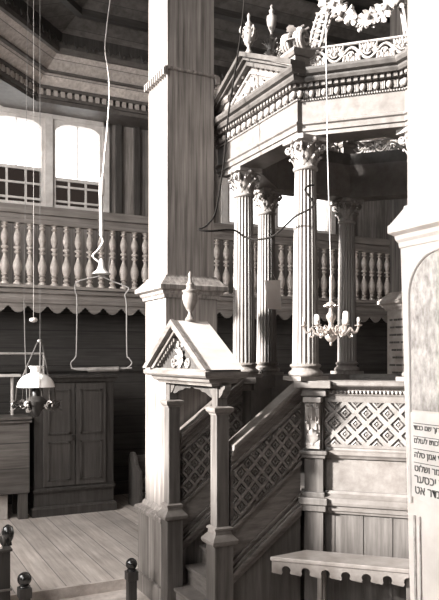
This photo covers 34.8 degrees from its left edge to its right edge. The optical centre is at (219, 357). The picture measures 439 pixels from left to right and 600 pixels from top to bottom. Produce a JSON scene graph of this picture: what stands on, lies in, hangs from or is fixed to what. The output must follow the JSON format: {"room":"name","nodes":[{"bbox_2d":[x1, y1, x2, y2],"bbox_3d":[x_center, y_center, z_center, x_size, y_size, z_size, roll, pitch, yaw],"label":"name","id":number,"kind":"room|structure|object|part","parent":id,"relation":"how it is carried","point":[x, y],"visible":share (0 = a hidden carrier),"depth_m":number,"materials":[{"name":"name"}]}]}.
{"room":"house of worship","nodes":[
{"label":"house of worship","id":0,"kind":"room"},
{"bbox_2d":[0,492,145,593],"bbox_3d":[-1.264,2.175,9.259,13.200,0.150,4.900,0,0,-27],"label":"floor","id":1,"kind":"structure","parent":0,"point":[72,549],"depth_m":7.80,"materials":[{"name":"grey wood"}]},
{"bbox_2d":[0,495,7,519],"bbox_3d":[-3.022,1.940,9.109,0.480,0.320,0.240,0,0,-27],"label":"crate","id":2,"kind":"object","parent":1,"relation":"on","point":[3,498],"visible":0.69,"depth_m":9.09,"materials":[{"name":"wood"}]},
{"bbox_2d":[0,414,31,519],"bbox_3d":[-3.088,1.433,9.112,1.165,1.335,0.575,0,0,-27],"label":"desk","id":3,"kind":"object","parent":1,"relation":"on","point":[14,429],"visible":1,"depth_m":9.07,"materials":[{"name":"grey wood"}]},
{"bbox_2d":[0,374,20,414],"bbox_3d":[-3.317,0.489,9.118,1.400,0.549,0.160,0,0,-27],"label":"shelf","id":4,"kind":"object","parent":3,"relation":"on","point":[12,376],"visible":1,"depth_m":9.37,"materials":[{"name":"paint"}]},
{"bbox_3d":[-2.749,1.925,9.502,0.120,0.350,0.100,0,0,-27],"label":"leg","id":5,"kind":"part","parent":3,"relation":"part of","materials":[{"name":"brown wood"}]},
{"bbox_3d":[-2.579,1.925,9.162,0.120,0.350,0.100,0,0,-27],"label":"leg","id":6,"kind":"part","parent":3,"relation":"part of","materials":[{"name":"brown wood"}]},
{"bbox_2d":[10,577,125,599],"bbox_3d":[-0.162,2.150,7.048,13.200,0.100,0.040,0,0,-27],"label":"trim","id":7,"kind":"structure","parent":1,"relation":"attached to","point":[57,593],"depth_m":6.46,"materials":[{"name":"grey wood"}]},
{"bbox_2d":[24,374,118,517],"bbox_3d":[-2.064,1.165,9.687,1.200,1.870,0.630,0,0,-27],"label":"tall cabinet","id":8,"kind":"object","parent":1,"relation":"on","point":[71,447],"visible":0.83,"depth_m":9.44,"materials":[{"name":"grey wood"}]},
{"bbox_2d":[0,352,44,373],"bbox_3d":[-3.065,0.077,9.199,1.524,0.306,0.032,0,0,-27],"label":"hanging rail","id":9,"kind":"object","parent":8,"relation":"on","point":[1,353],"visible":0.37,"depth_m":9.42,"materials":[{"name":"metal"}]},
{"bbox_3d":[-2.145,1.025,9.364,0.417,1.370,0.025,0,0,-27],"label":"door","id":10,"kind":"part","parent":8,"relation":"part of","materials":[{"name":"brown wood"}]},
{"bbox_3d":[-2.064,0.275,9.687,1.200,0.090,0.630,0,0,-27],"label":"cornice","id":11,"kind":"part","parent":8,"relation":"part of","materials":[{"name":"brown wood"}]},
{"bbox_3d":[-2.064,1.915,9.687,1.150,0.370,0.580,0,0,-27],"label":"moulding","id":12,"kind":"part","parent":8,"relation":"part of","materials":[{"name":"brown wood"}]},
{"bbox_3d":[-1.758,1.025,9.557,0.417,1.370,0.025,0,0,-27],"label":"door","id":13,"kind":"part","parent":8,"relation":"part of","materials":[{"name":"brown wood"}]},
{"bbox_2d":[128,452,145,506],"bbox_3d":[-0.662,1.720,10.146,1.230,0.760,0.450,0,0,-27],"label":"pew","id":14,"kind":"object","parent":1,"relation":"on","point":[136,463],"visible":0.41,"depth_m":9.91,"materials":[{"name":"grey wood"}]},
{"bbox_3d":[-0.735,1.650,10.293,1.130,0.500,0.040,0,0,-27],"label":"backrest","id":15,"kind":"part","parent":14,"relation":"part of","materials":[{"name":"grey wood"}]},
{"bbox_2d":[59,589,149,599],"bbox_3d":[2.033,2.250,2.645,13.200,0.100,9.920,0,0,-27],"label":"floor","id":16,"kind":"structure","parent":0,"point":[119,594],"depth_m":6.46,"materials":[{"name":"grey wood"}]},
{"bbox_2d":[0,524,13,599],"bbox_3d":[-2.199,1.795,5.735,0.972,0.809,0.480,0,0,-27],"label":"post","id":17,"kind":"object","parent":16,"relation":"on","point":[7,533],"visible":1,"depth_m":5.72,"materials":[{"name":"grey wood"}]},
{"bbox_3d":[-1.766,1.476,5.839,0.104,0.170,0.104,0,0,-27],"label":"knob","id":18,"kind":"part","parent":17,"relation":"part of","materials":[{"name":"black paint"}]},
{"bbox_2d":[17,572,31,599],"bbox_3d":[-1.532,1.941,5.500,0.109,0.519,0.109,0,0,-27],"label":"post","id":19,"kind":"object","parent":16,"relation":"on","point":[24,591],"visible":1,"depth_m":5.46,"materials":[{"name":"black paint"}]},
{"bbox_2d":[125,558,137,599],"bbox_3d":[-0.786,1.993,6.250,0.104,0.414,0.104,0,0,-27],"label":"post","id":20,"kind":"object","parent":16,"relation":"on","point":[131,574],"visible":1,"depth_m":6.21,"materials":[{"name":"black paint"}]},
{"bbox_2d":[143,319,248,599],"bbox_3d":[-0.230,0.945,5.657,0.363,2.510,1.280,0,0,-27],"label":"gateway","id":21,"kind":"object","parent":16,"relation":"on","point":[187,354],"visible":1,"depth_m":5.40,"materials":[{"name":"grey wood"}]},
{"bbox_3d":[-0.413,0.750,6.083,0.106,1.100,0.106,0,0,-27],"label":"post","id":22,"kind":"part","parent":21,"relation":"part of","materials":[{"name":"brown wood"}]},
{"bbox_3d":[-0.413,0.393,6.083,0.162,0.065,0.162,0,0,-27],"label":"capital moulding","id":23,"kind":"part","parent":21,"relation":"part of","materials":[{"name":"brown wood"}]},
{"bbox_3d":[-0.413,1.323,6.083,0.210,0.135,0.210,0,0,-27],"label":"moulding","id":24,"kind":"part","parent":21,"relation":"part of","materials":[{"name":"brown wood"}]},
{"bbox_2d":[182,271,197,320],"bbox_3d":[-0.237,-0.500,5.653,0.132,0.400,0.132,0,0,-27],"label":"urn finial","id":25,"kind":"object","parent":21,"relation":"on","point":[189,296],"visible":1,"depth_m":5.62,"materials":[{"name":"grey wood"}]},
{"bbox_3d":[-0.226,0.155,5.659,0.355,0.110,1.270,0,0,-27],"label":"cornice","id":26,"kind":"part","parent":21,"relation":"part of","materials":[{"name":"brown wood"}]},
{"bbox_3d":[0.001,0.393,5.253,0.162,0.065,0.162,0,0,-27],"label":"capital moulding","id":27,"kind":"part","parent":21,"relation":"part of","materials":[{"name":"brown wood"}]},
{"bbox_3d":[0.001,0.750,5.253,0.106,1.100,0.106,0,0,-27],"label":"post","id":28,"kind":"part","parent":21,"relation":"part of","materials":[{"name":"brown wood"}]},
{"bbox_3d":[0.001,1.323,5.253,0.210,0.135,0.210,0,0,-27],"label":"moulding","id":29,"kind":"part","parent":21,"relation":"part of","materials":[{"name":"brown wood"}]},
{"bbox_2d":[174,380,302,599],"bbox_3d":[0.119,1.193,5.845,0.770,2.014,1.125,0,0,-27],"label":"staircase","id":30,"kind":"structure","parent":16,"relation":"on","point":[265,462],"depth_m":5.45,"materials":[{"name":"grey wood"}]},
{"bbox_3d":[-0.082,1.388,6.289,0.625,0.645,0.120,0,0,-27],"label":"string moulding","id":31,"kind":"part","parent":30,"relation":"part of","materials":[{"name":"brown wood"}]},
{"bbox_3d":[-0.082,0.948,6.289,0.625,1.409,0.040,0,0,-27],"label":"stair balustrade","id":32,"kind":"part","parent":30,"relation":"part of","materials":[{"name":"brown wood"}]},
{"bbox_3d":[-0.082,0.828,6.289,0.625,0.956,0.090,0,0,-27],"label":"panel moulding","id":33,"kind":"part","parent":30,"relation":"part of","materials":[{"name":"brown wood"}]},
{"bbox_3d":[-0.078,0.814,6.291,0.595,0.836,0.096,0,0,-27],"label":"lozenge panel","id":34,"kind":"part","parent":30,"relation":"part of","materials":[{"name":"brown wood"}]},
{"bbox_3d":[-0.082,0.488,6.289,0.625,0.603,0.150,0,0,-27],"label":"handrail","id":35,"kind":"part","parent":30,"relation":"part of","materials":[{"name":"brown wood"}]},
{"bbox_3d":[0.353,0.948,5.417,0.625,1.409,0.040,0,0,-27],"label":"stair balustrade","id":36,"kind":"part","parent":30,"relation":"part of","materials":[{"name":"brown wood"}]},
{"bbox_3d":[0.353,0.828,5.417,0.625,0.956,0.090,0,0,-27],"label":"panel moulding","id":37,"kind":"part","parent":30,"relation":"part of","materials":[{"name":"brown wood"}]},
{"bbox_3d":[0.353,0.488,5.417,0.625,0.603,0.150,0,0,-27],"label":"handrail","id":38,"kind":"part","parent":30,"relation":"part of","materials":[{"name":"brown wood"}]},
{"bbox_3d":[0.357,0.814,5.419,0.595,0.836,0.096,0,0,-27],"label":"lozenge panel","id":39,"kind":"part","parent":30,"relation":"part of","materials":[{"name":"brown wood"}]},
{"bbox_3d":[0.353,1.388,5.417,0.625,0.645,0.120,0,0,-27],"label":"string moulding","id":40,"kind":"part","parent":30,"relation":"part of","materials":[{"name":"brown wood"}]},
{"bbox_2d":[232,374,408,599],"bbox_3d":[1.398,1.188,6.540,2.492,2.025,2.528,0,0,-27],"label":"platform","id":41,"kind":"object","parent":16,"relation":"on","point":[353,498],"visible":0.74,"depth_m":5.45,"materials":[{"name":"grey wood"}]},
{"bbox_2d":[225,166,262,377],"bbox_3d":[0.226,-0.781,6.505,0.310,1.918,0.310,0,0,-27],"label":"column","id":42,"kind":"structure","parent":41,"relation":"on","point":[242,179],"depth_m":6.43,"materials":[{"name":"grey wood"}]},
{"bbox_2d":[253,187,283,374],"bbox_3d":[0.491,-0.781,7.296,0.310,1.918,0.310,0,0,-27],"label":"column","id":43,"kind":"structure","parent":41,"relation":"on","point":[266,199],"depth_m":7.22,"materials":[{"name":"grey wood"}]},
{"bbox_2d":[265,275,280,309],"bbox_3d":[0.546,-0.689,7.165,0.170,0.392,0.034,0,0,0],"label":"paper card","id":44,"kind":"object","parent":43,"relation":"attached to","point":[272,287],"visible":1,"depth_m":7.15,"materials":[{"name":"grey paper"}]},
{"bbox_2d":[283,133,328,380],"bbox_3d":[0.686,-0.781,5.583,0.310,1.918,0.310,0,0,-27],"label":"column","id":45,"kind":"structure","parent":41,"relation":"on","point":[304,149],"depth_m":5.51,"materials":[{"name":"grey wood"}]},
{"bbox_2d":[330,197,363,373],"bbox_3d":[1.413,-0.781,7.755,0.310,1.918,0.310,0,0,-27],"label":"column","id":46,"kind":"structure","parent":41,"relation":"on","point":[346,208],"depth_m":7.68,"materials":[{"name":"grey wood"}]},
{"bbox_3d":[1.453,1.127,6.521,2.380,0.175,2.415,0,0,-27],"label":"moulding","id":47,"kind":"part","parent":41,"relation":"part of","materials":[{"name":"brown wood"}]},
{"bbox_3d":[1.459,0.743,6.524,2.287,0.085,2.335,0,0,-27],"label":"moulding","id":48,"kind":"part","parent":41,"relation":"part of","materials":[{"name":"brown wood"}]},
{"bbox_3d":[1.153,0.510,5.413,0.684,0.330,0.022,0,0,18],"label":"lozenge panel","id":49,"kind":"part","parent":41,"relation":"part of","materials":[{"name":"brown wood"}]},
{"bbox_3d":[1.153,0.500,5.414,0.714,0.400,0.024,0,0,18],"label":"panel frame","id":50,"kind":"part","parent":41,"relation":"part of","materials":[{"name":"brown wood"}]},
{"bbox_2d":[396,126,407,380],"bbox_3d":[1.524,-0.781,5.302,0.310,1.918,0.310,0,0,-27],"label":"column","id":51,"kind":"structure","parent":41,"relation":"on","point":[402,133],"depth_m":5.32,"materials":[{"name":"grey wood"}]},
{"bbox_2d":[214,0,407,201],"bbox_3d":[1.453,-2.422,6.519,2.728,1.366,2.764,0,0,-27],"label":"canopy","id":52,"kind":"object","parent":51,"relation":"on","point":[275,99],"visible":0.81,"depth_m":5.64,"materials":[{"name":"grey wood"}]},
{"bbox_2d":[239,13,258,52],"bbox_3d":[0.255,-2.815,6.077,0.140,0.360,0.140,0,0,18],"label":"urn finial","id":53,"kind":"object","parent":52,"relation":"on","point":[248,34],"visible":0.93,"depth_m":6.04,"materials":[{"name":"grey wood"}]},
{"bbox_2d":[198,0,313,240],"bbox_3d":[0.336,-2.248,5.692,1.008,2.552,0.301,0,0,28],"label":"cable","id":54,"kind":"object","parent":52,"relation":"hanging from","point":[309,185],"visible":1,"depth_m":5.83,"materials":[{"name":"black rubber"}]},
{"bbox_3d":[0.228,-2.400,6.064,0.130,0.490,1.650,0,0,-27],"label":"raking cornice","id":55,"kind":"part","parent":52,"relation":"part of","materials":[{"name":"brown wood"}]},
{"bbox_3d":[0.396,-2.156,6.153,0.510,0.125,1.690,0,0,-27],"label":"cornice","id":56,"kind":"part","parent":52,"relation":"part of","materials":[{"name":"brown wood"}]},
{"bbox_2d":[262,5,279,56],"bbox_3d":[0.461,-2.877,6.180,0.181,0.484,0.181,0,0,-4],"label":"urn finial","id":57,"kind":"object","parent":52,"relation":"on","point":[270,44],"visible":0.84,"depth_m":6.15,"materials":[{"name":"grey wood"}]},
{"bbox_2d":[267,5,276,33],"bbox_3d":[0.461,-2.969,6.180,0.090,0.299,0.088,0,0,-27],"label":"vase","id":58,"kind":"object","parent":57,"relation":"on","point":[271,18],"depth_m":6.16,"materials":[{"name":"white wood"}]},
{"bbox_3d":[0.907,-2.330,7.615,0.950,0.183,0.036,0,0,-27],"label":"openwork panel","id":59,"kind":"part","parent":52,"relation":"part of","materials":[{"name":"grey wood"}]},
{"bbox_3d":[1.453,-2.158,6.521,2.690,0.125,2.725,0,0,-27],"label":"cornice","id":60,"kind":"part","parent":52,"relation":"part of","materials":[{"name":"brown wood"}]},
{"bbox_3d":[1.073,-2.330,5.347,0.790,0.183,0.036,0,0,18],"label":"openwork panel","id":61,"kind":"part","parent":52,"relation":"part of","materials":[{"name":"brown wood"}]},
{"bbox_3d":[1.840,-2.330,7.718,0.749,0.183,0.036,0,0,18],"label":"openwork panel","id":62,"kind":"part","parent":52,"relation":"part of","materials":[{"name":"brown wood"}]},
{"bbox_3d":[1.940,-2.156,5.543,1.540,0.125,0.510,0,0,-27],"label":"cornice","id":63,"kind":"part","parent":52,"relation":"part of","materials":[{"name":"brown wood"}]},
{"bbox_2d":[270,550,409,599],"bbox_3d":[1.060,1.847,5.181,1.340,0.707,0.275,0,0,18],"label":"bench","id":64,"kind":"object","parent":16,"relation":"on","point":[318,563],"visible":0.78,"depth_m":5.16,"materials":[{"name":"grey wood"}]},
{"bbox_3d":[0.749,1.863,5.211,0.035,0.675,0.045,0,0,18],"label":"leg","id":65,"kind":"part","parent":64,"relation":"part of","materials":[{"name":"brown wood"}]},
{"bbox_3d":[0.799,1.863,5.360,0.035,0.675,0.050,0,0,18],"label":"leg","id":66,"kind":"part","parent":64,"relation":"part of","materials":[{"name":"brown wood"}]},
{"bbox_3d":[1.059,1.509,5.181,1.338,0.032,0.275,0,0,18],"label":"seat","id":67,"kind":"part","parent":64,"relation":"part of","materials":[{"name":"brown wood"}]},
{"bbox_3d":[1.356,1.863,5.008,0.035,0.675,0.045,0,0,18],"label":"leg","id":68,"kind":"part","parent":64,"relation":"part of","materials":[{"name":"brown wood"}]},
{"bbox_2d":[134,0,228,599],"bbox_3d":[-0.364,-1.750,6.573,0.680,7.900,0.680,0,0,-27],"label":"pillar","id":69,"kind":"structure","parent":0,"point":[182,82],"depth_m":6.38,"materials":[{"name":"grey wood"}]},
{"bbox_3d":[-0.363,2.110,6.571,0.670,0.180,0.665,0,0,-27],"label":"board","id":70,"kind":"part","parent":69,"relation":"part of","materials":[{"name":"grey wood"}]},
{"bbox_3d":[-0.364,-2.595,6.573,0.530,0.020,0.530,0,0,-27],"label":"moulding","id":71,"kind":"part","parent":69,"relation":"part of","materials":[{"name":"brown wood"}]},
{"bbox_2d":[0,305,386,481],"bbox_3d":[-1.956,0.650,10.646,13.200,2.900,0.100,0,0,-27],"label":"wall partition","id":72,"kind":"structure","parent":0,"point":[101,337],"depth_m":10.77,"materials":[{"name":"black wood"}]},
{"bbox_2d":[0,364,386,504],"bbox_3d":[-1.922,1.110,10.579,13.200,1.980,0.050,0,0,-27],"label":"trim","id":73,"kind":"structure","parent":72,"relation":"attached to","point":[121,487],"depth_m":10.75,"materials":[{"name":"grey wood"}]},
{"bbox_2d":[0,90,389,299],"bbox_3d":[-2.413,-1.750,11.563,13.200,7.900,0.250,0,0,-27],"label":"wall","id":74,"kind":"structure","parent":0,"point":[372,221],"depth_m":11.87,"materials":[{"name":"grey wood"}]},
{"bbox_2d":[0,111,44,205],"bbox_3d":[-3.216,-3.131,11.068,0.884,1.425,0.132,0,0,-27],"label":"window","id":75,"kind":"structure","parent":74,"relation":"in","point":[12,177],"depth_m":11.11,"materials":[{"name":"paint"}]},
{"bbox_3d":[-3.220,-2.735,11.074,0.820,0.570,0.005,0,0,-27],"label":"dark pane","id":76,"kind":"part","parent":75,"relation":"part of","materials":[{"name":"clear glass"}]},
{"bbox_2d":[53,119,102,211],"bbox_3d":[-2.340,-3.131,11.505,0.844,1.425,0.132,0,0,-27],"label":"window","id":77,"kind":"structure","parent":74,"relation":"in","point":[77,194],"depth_m":11.49,"materials":[{"name":"paint"}]},
{"bbox_3d":[-2.343,-2.675,11.512,0.780,0.450,0.005,0,0,-27],"label":"dark pane","id":78,"kind":"part","parent":77,"relation":"part of","materials":[{"name":"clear glass"}]},
{"bbox_2d":[5,0,229,76],"bbox_3d":[-0.523,-4.680,10.507,10.634,0.300,2.076,0,0,-43],"label":"trim","id":79,"kind":"structure","parent":74,"relation":"attached to","point":[90,44],"depth_m":10.38,"materials":[{"name":"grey wood"}]},
{"bbox_2d":[115,124,139,288],"bbox_3d":[0.466,-2.550,12.826,4.920,3.100,0.060,0,0,-27],"label":"trim","id":80,"kind":"structure","parent":74,"relation":"attached to","point":[118,128],"depth_m":11.75,"materials":[{"name":"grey wood"}]},
{"bbox_2d":[0,105,335,233],"bbox_3d":[-0.712,-3.125,12.241,6.650,1.670,0.056,0,0,-27],"label":"trim","id":81,"kind":"structure","parent":74,"relation":"attached to","point":[49,118],"depth_m":11.39,"materials":[{"name":"paint"}]},
{"bbox_2d":[0,64,385,150],"bbox_3d":[-0.937,-4.060,10.892,11.050,0.090,2.195,0,0,-43],"label":"trim","id":82,"kind":"structure","parent":74,"relation":"attached to","point":[3,68],"depth_m":10.79,"materials":[{"name":"wood"}]},
{"bbox_2d":[0,58,389,153],"bbox_3d":[-1.216,-4.030,11.075,11.544,0.240,2.892,0,0,-44],"label":"trim","id":83,"kind":"structure","parent":74,"relation":"attached to","point":[13,93],"depth_m":10.96,"materials":[{"name":"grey wood"}]},
{"bbox_2d":[228,184,257,226],"bbox_3d":[0.488,-3.131,12.915,0.844,1.425,0.132,0,0,-27],"label":"window","id":84,"kind":"structure","parent":74,"relation":"in","point":[229,222],"depth_m":12.70,"materials":[{"name":"glass"}]},
{"bbox_2d":[277,201,330,233],"bbox_3d":[1.585,-3.131,13.462,1.254,1.425,0.132,0,0,-27],"label":"window","id":85,"kind":"structure","parent":74,"relation":"in","point":[326,202],"depth_m":13.68,"materials":[{"name":"paint"}]},
{"bbox_2d":[0,0,389,79],"bbox_3d":[-0.158,-4.970,10.109,10.706,0.880,3.340,0,0,-43],"label":"ceiling","id":86,"kind":"structure","parent":0,"point":[297,13],"depth_m":10.52,"materials":[{"name":"wood"}]},
{"bbox_2d":[9,0,61,416],"bbox_3d":[-1.914,-2.392,7.300,0.558,6.015,0.483,0,0,-27],"label":"oil lamp","id":87,"kind":"object","parent":86,"relation":"hanging from","point":[35,403],"visible":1,"depth_m":7.25,"materials":[{"name":"white glass"}]},
{"bbox_3d":[-1.890,-2.471,7.260,0.347,5.858,0.307,0,0,-27],"label":"chain","id":88,"kind":"part","parent":87,"relation":"part of","materials":[{"name":"grey metal"}]},
{"bbox_3d":[-1.914,0.194,7.300,0.386,0.220,0.386,0,0,-27],"label":"lamp shade","id":89,"kind":"part","parent":87,"relation":"part of","materials":[{"name":"white glass"}]},
{"bbox_2d":[70,0,132,372],"bbox_3d":[-1.281,-2.671,7.600,0.677,5.658,0.206,0,0,-2],"label":"lamp","id":90,"kind":"object","parent":86,"relation":"hanging from","point":[101,270],"visible":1,"depth_m":7.59,"materials":[{"name":"white metal"}]},
{"bbox_3d":[-1.284,-3.267,7.600,0.200,4.466,0.024,0,0,0],"label":"cord","id":91,"kind":"part","parent":90,"relation":"part of","materials":[{"name":"metal"}]},
{"bbox_3d":[-1.281,-0.474,7.600,0.677,1.224,0.014,0,0,0],"label":"wire frame","id":92,"kind":"part","parent":90,"relation":"part of","materials":[{"name":"grey metal"}]},
{"bbox_3d":[-1.281,-0.993,7.600,0.206,0.163,0.206,0,0,-27],"label":"lamp shade","id":93,"kind":"part","parent":90,"relation":"part of","materials":[{"name":"white glass"}]},
{"bbox_2d":[300,0,361,345],"bbox_3d":[0.788,-2.408,4.950,0.399,4.647,0.436,0,0,-27],"label":"chandelier","id":94,"kind":"object","parent":86,"relation":"hanging from","point":[330,332],"visible":1,"depth_m":4.93,"materials":[{"name":"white metal"}]},
{"bbox_3d":[0.673,-0.201,4.967,0.182,0.117,0.134,0,0,-27],"label":"arm","id":95,"kind":"part","parent":94,"relation":"part of","materials":[{"name":"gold metal"}]},
{"bbox_2d":[314,314,319,323],"bbox_3d":[0.714,-0.279,5.126,0.042,0.078,0.041,0,0,-27],"label":"candle","id":96,"kind":"object","parent":94,"relation":"on","point":[316,315],"depth_m":5.11,"materials":[{"name":"wax"}]},
{"bbox_3d":[0.721,-0.201,4.859,0.055,0.116,0.212,0,0,38],"label":"arm","id":97,"kind":"part","parent":94,"relation":"part of","materials":[{"name":"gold metal"}]},
{"bbox_3d":[0.767,-2.652,4.950,0.050,4.159,0.008,0,0,0],"label":"cord","id":98,"kind":"part","parent":94,"relation":"part of","materials":[{"name":"grey metal"}]},
{"bbox_3d":[0.788,-0.336,4.950,0.101,0.502,0.100,0,0,41],"label":"baluster stem","id":99,"kind":"part","parent":94,"relation":"part of","materials":[{"name":"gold metal"}]},
{"bbox_3d":[0.828,-0.200,4.844,0.057,0.117,0.211,0,0,-27],"label":"arm","id":100,"kind":"part","parent":94,"relation":"part of","materials":[{"name":"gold metal"}]},
{"bbox_2d":[343,311,348,322],"bbox_3d":[0.863,-0.279,4.774,0.042,0.078,0.041,0,0,-27],"label":"candle","id":101,"kind":"object","parent":94,"relation":"on","point":[345,314],"depth_m":4.76,"materials":[{"name":"wax"}]},
{"bbox_3d":[0.904,-0.200,4.933,0.182,0.117,0.134,0,0,-27],"label":"arm","id":102,"kind":"part","parent":94,"relation":"part of","materials":[{"name":"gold metal"}]},
{"bbox_2d":[0,1,389,142],"bbox_3d":[-0.813,-4.325,10.734,11.064,0.390,2.577,0,0,-43],"label":"cornice","id":103,"kind":"structure","parent":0,"point":[10,30],"depth_m":10.57,"materials":[{"name":"wood"}]},
{"bbox_2d":[94,99,381,149],"bbox_3d":[0.882,-4.875,12.575,6.400,1.650,0.080,0,0,-27],"label":"wall","id":104,"kind":"structure","parent":0,"point":[94,99],"depth_m":11.30,"materials":[{"name":"wood"}]},
{"bbox_2d":[59,0,388,55],"bbox_3d":[-0.082,-5.030,10.090,10.363,0.320,2.512,0,0,-43],"label":"trim","id":105,"kind":"structure","parent":104,"relation":"attached to","point":[220,13],"depth_m":10.49,"materials":[{"name":"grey wood"}]},
{"bbox_2d":[305,0,389,22],"bbox_3d":[0.945,-5.750,4.829,13.200,0.100,14.800,0,0,-27],"label":"ceiling","id":106,"kind":"structure","parent":0,"point":[359,5],"depth_m":11.26,"materials":[{"name":"grey wood"}]},
{"bbox_2d":[377,0,407,373],"bbox_3d":[2.278,-1.750,7.902,0.700,7.900,0.700,0,0,-27],"label":"pillar","id":107,"kind":"structure","parent":0,"point":[391,303],"depth_m":7.91,"materials":[{"name":"paint"}]},
{"bbox_2d":[387,0,438,599],"bbox_3d":[1.247,-1.750,3.321,0.622,7.900,0.622,0,0,-27],"label":"pillar","id":108,"kind":"structure","parent":0,"point":[415,229],"depth_m":3.32,"materials":[{"name":"white paint"}]},
{"bbox_3d":[1.018,0.092,3.206,0.044,1.216,0.452,0,0,-27],"label":"arch moulding","id":109,"kind":"part","parent":108,"relation":"part of","materials":[{"name":"white paint"}]},
{"bbox_3d":[-2.063,-0.875,10.861,13.200,0.190,1.320,0,0,-27],"label":"floor","id":110,"kind":"structure","parent":0,"visible":0},
{"bbox_2d":[0,202,389,322],"bbox_3d":[-0.270,-1.375,10.961,9.700,1.490,0.220,0,0,-27],"label":"gallery balustrade","id":111,"kind":"object","parent":110,"relation":"on","point":[57,298],"visible":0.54,"depth_m":10.25,"materials":[{"name":"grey wood"}]},
{"bbox_3d":[-0.254,-0.860,10.930,9.700,0.200,0.110,0,0,-27],"label":"moulding","id":112,"kind":"part","parent":111,"relation":"part of","materials":[{"name":"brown wood"}]},
{"bbox_3d":[-0.270,-0.917,10.961,9.700,0.195,0.220,0,0,-27],"label":"rail","id":113,"kind":"part","parent":111,"relation":"part of","materials":[{"name":"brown wood"}]},
{"bbox_3d":[-0.270,-1.995,10.961,9.700,0.250,0.180,0,0,-27],"label":"handrail","id":114,"kind":"part","parent":111,"relation":"part of","materials":[{"name":"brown wood"}]}
]}

